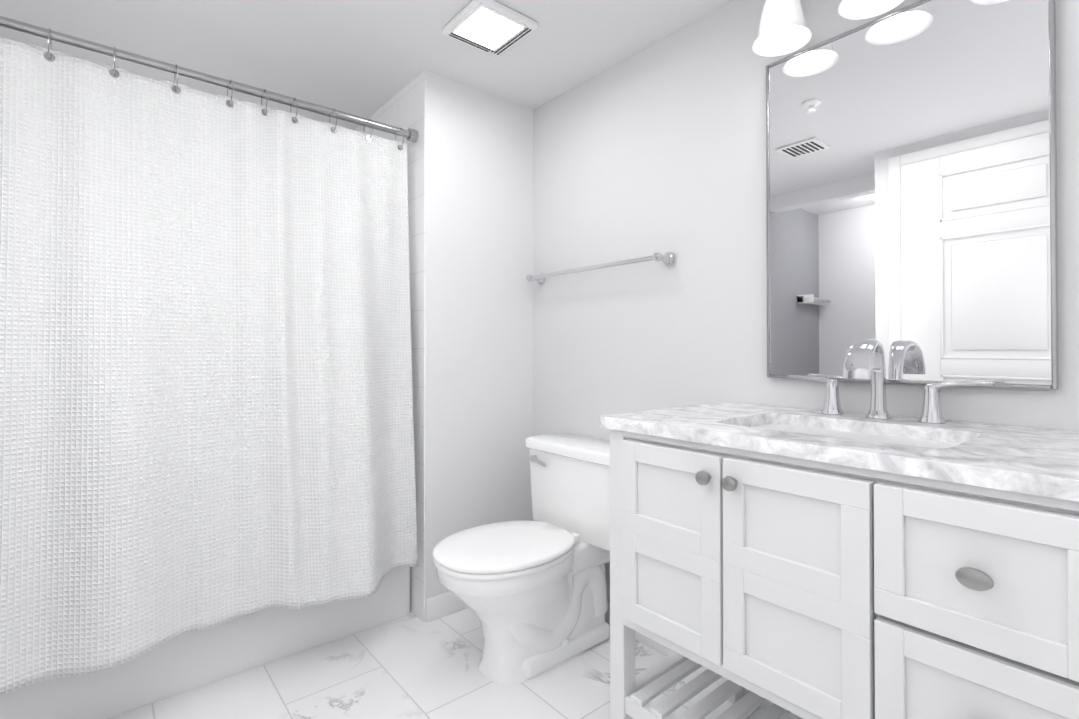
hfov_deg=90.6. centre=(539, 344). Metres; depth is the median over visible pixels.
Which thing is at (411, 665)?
floor
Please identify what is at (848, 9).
sconce
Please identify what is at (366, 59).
ceiling
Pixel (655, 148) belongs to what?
wall
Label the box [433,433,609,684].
toilet
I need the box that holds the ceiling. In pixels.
[0,0,732,129]
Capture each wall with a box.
[425,70,532,621]
[533,0,1078,600]
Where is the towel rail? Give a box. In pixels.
[526,252,675,284]
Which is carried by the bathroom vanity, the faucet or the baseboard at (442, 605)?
the faucet
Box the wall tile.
[354,71,425,621]
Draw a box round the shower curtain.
[0,16,418,694]
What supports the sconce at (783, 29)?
attached to the wall at (655, 148)
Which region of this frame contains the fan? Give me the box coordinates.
[442,0,537,56]
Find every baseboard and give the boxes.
[426,591,468,621]
[605,600,797,718]
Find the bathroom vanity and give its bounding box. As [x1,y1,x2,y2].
[600,339,1078,718]
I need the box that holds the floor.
[107,608,765,718]
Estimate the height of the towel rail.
0.048 m
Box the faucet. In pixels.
[788,339,994,423]
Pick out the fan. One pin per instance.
(494, 28)
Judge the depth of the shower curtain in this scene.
1.58 m
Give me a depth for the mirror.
1.26 m
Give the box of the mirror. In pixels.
[766,0,1058,389]
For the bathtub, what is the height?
0.430 m
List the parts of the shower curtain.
rod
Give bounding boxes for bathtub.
[0,567,409,718]
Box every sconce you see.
[752,0,811,56]
[838,0,903,19]
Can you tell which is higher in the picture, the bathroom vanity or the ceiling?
the ceiling
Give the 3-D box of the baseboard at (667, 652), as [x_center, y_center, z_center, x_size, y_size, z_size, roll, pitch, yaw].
[0.690,1.017,1.519,0.012,0.088,2.238,0,-1,-40]

